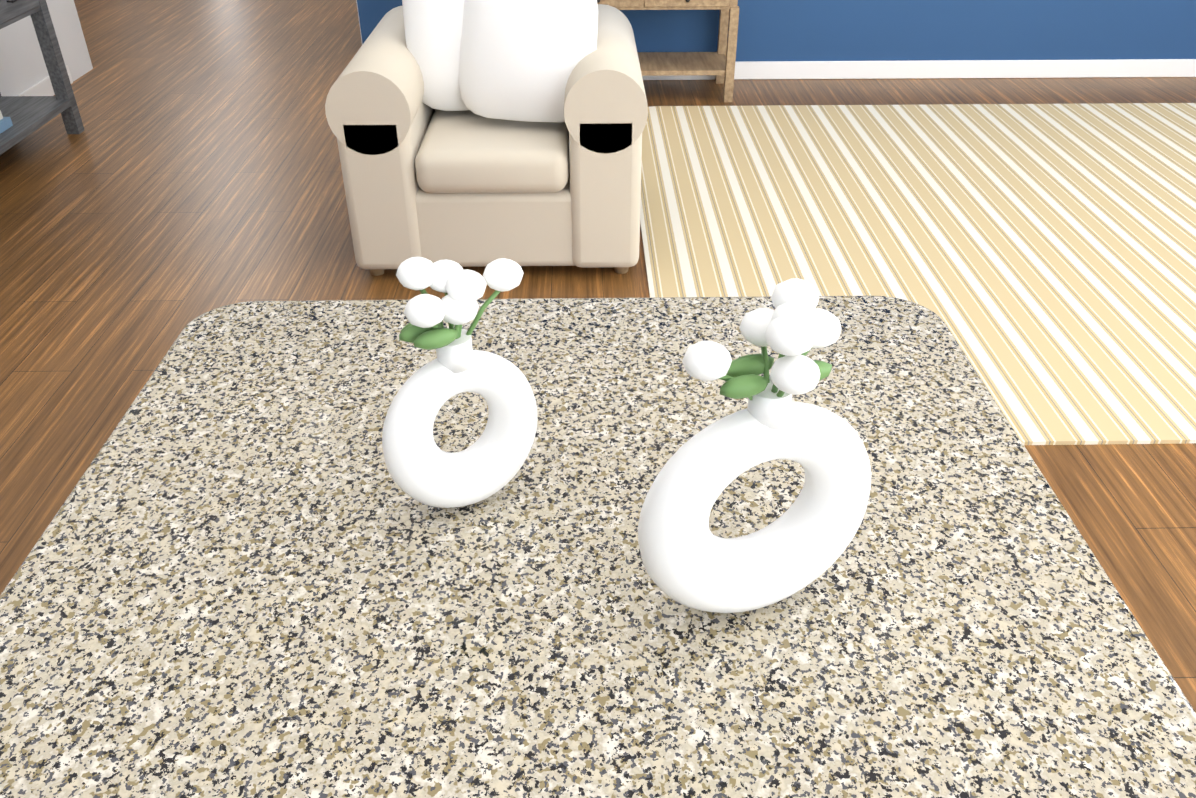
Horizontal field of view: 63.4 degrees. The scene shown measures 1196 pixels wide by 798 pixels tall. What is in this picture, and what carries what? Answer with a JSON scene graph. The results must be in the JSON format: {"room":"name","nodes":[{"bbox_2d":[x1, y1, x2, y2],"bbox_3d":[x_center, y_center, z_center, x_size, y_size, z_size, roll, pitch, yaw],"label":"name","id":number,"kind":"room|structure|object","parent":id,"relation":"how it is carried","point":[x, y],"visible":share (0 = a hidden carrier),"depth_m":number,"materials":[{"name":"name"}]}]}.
{"room":"living room","nodes":[
{"label":"living room","id":0,"kind":"room"},
{"bbox_2d":[0,0,92,95],"bbox_3d":[-2.992,-1.282,1.426,0.128,3.670,7.960,-1,34,-1],"label":"wall","id":1,"kind":"structure","parent":0,"point":[23,67],"depth_m":5.14,"materials":[{"name":"white paint"}]},
{"bbox_2d":[16,65,72,95],"bbox_3d":[-2.959,-0.840,3.981,0.014,0.100,3.600,-1,34,-1],"label":"baseboard","id":2,"kind":"structure","parent":1,"relation":"attached to","point":[44,87],"depth_m":5.19,"materials":[{"name":"white"}]},
{"bbox_2d":[0,0,1195,711],"bbox_3d":[-0.324,-0.390,3.446,14.000,0.060,18.000,-1,34,-1],"label":"floor","id":3,"kind":"structure","parent":0,"point":[170,192],"depth_m":3.78,"materials":[{"name":"brown wood"}]},
{"bbox_2d":[0,0,84,154],"bbox_3d":[-2.726,-1.181,3.861,0.447,0.800,1.790,-1,34,-1],"label":"shelf unit","id":4,"kind":"object","parent":3,"relation":"on","point":[28,115],"visible":0.98,"depth_m":4.53,"materials":[{"name":"grey wood"}]},
{"bbox_2d":[0,110,12,133],"bbox_3d":[-2.750,-1.002,3.800,0.270,0.229,1.150,-1,34,-1],"label":"books","id":5,"kind":"object","parent":4,"relation":"on","point":[5,123],"visible":1,"depth_m":4.29,"materials":[{"name":"blue"}]},
{"bbox_2d":[325,0,647,275],"bbox_3d":[-0.362,-1.081,3.550,1.030,0.975,0.960,-1,34,-1],"label":"armchair","id":6,"kind":"object","parent":3,"relation":"on","point":[471,133],"visible":0.98,"depth_m":3.25,"materials":[{"name":"beige fabric"}]},
{"bbox_2d":[0,296,1195,797],"bbox_3d":[-0.024,0.936,0.589,1.055,0.905,2.555,-1,34,-1],"label":"kitchen island","id":7,"kind":"object","parent":3,"relation":"on","point":[250,568],"visible":0.96,"depth_m":0.89,"materials":[{"name":"beige stone"}]},
{"bbox_2d":[382,257,537,507],"bbox_3d":[-0.136,-0.007,0.940,0.148,0.272,0.097,-1,34,-1],"label":"ring vase","id":8,"kind":"object","parent":7,"relation":"on","point":[423,467],"visible":1,"depth_m":0.92,"materials":[{"name":"white ceramic"}]},
{"bbox_2d":[638,278,870,612],"bbox_3d":[0.137,0.057,0.811,0.208,0.310,0.106,-1,34,-1],"label":"ring vase","id":9,"kind":"object","parent":7,"relation":"on","point":[691,560],"visible":1,"depth_m":0.78,"materials":[{"name":"white ceramic"}]},
{"bbox_2d":[597,0,738,101],"bbox_3d":[-0.003,-1.944,5.181,1.480,0.600,0.440,-1,34,-1],"label":"side table","id":10,"kind":"object","parent":3,"relation":"on","point":[720,63],"visible":0.4,"depth_m":5.12,"materials":[{"name":"brown wood"}]},
{"bbox_2d":[640,103,1195,444],"bbox_3d":[1.767,-0.719,3.871,3.200,0.012,3.000,-1,34,-1],"label":"rug","id":11,"kind":"object","parent":3,"relation":"on","point":[1039,260],"visible":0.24,"depth_m":3.77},
{"bbox_2d":[356,0,1195,61],"bbox_3d":[1.814,-3.457,4.680,9.630,3.670,0.304,-1,34,-1],"label":"wall","id":12,"kind":"structure","parent":0,"point":[848,30],"depth_m":5.42,"materials":[{"name":"paint"}]},
{"bbox_2d":[642,59,1195,79],"bbox_3d":[2.663,-1.893,5.550,7.940,0.100,0.014,-1,34,-1],"label":"baseboard","id":13,"kind":"structure","parent":12,"relation":"attached to","point":[930,69],"depth_m":5.54,"materials":[{"name":"white wood"}]}
]}

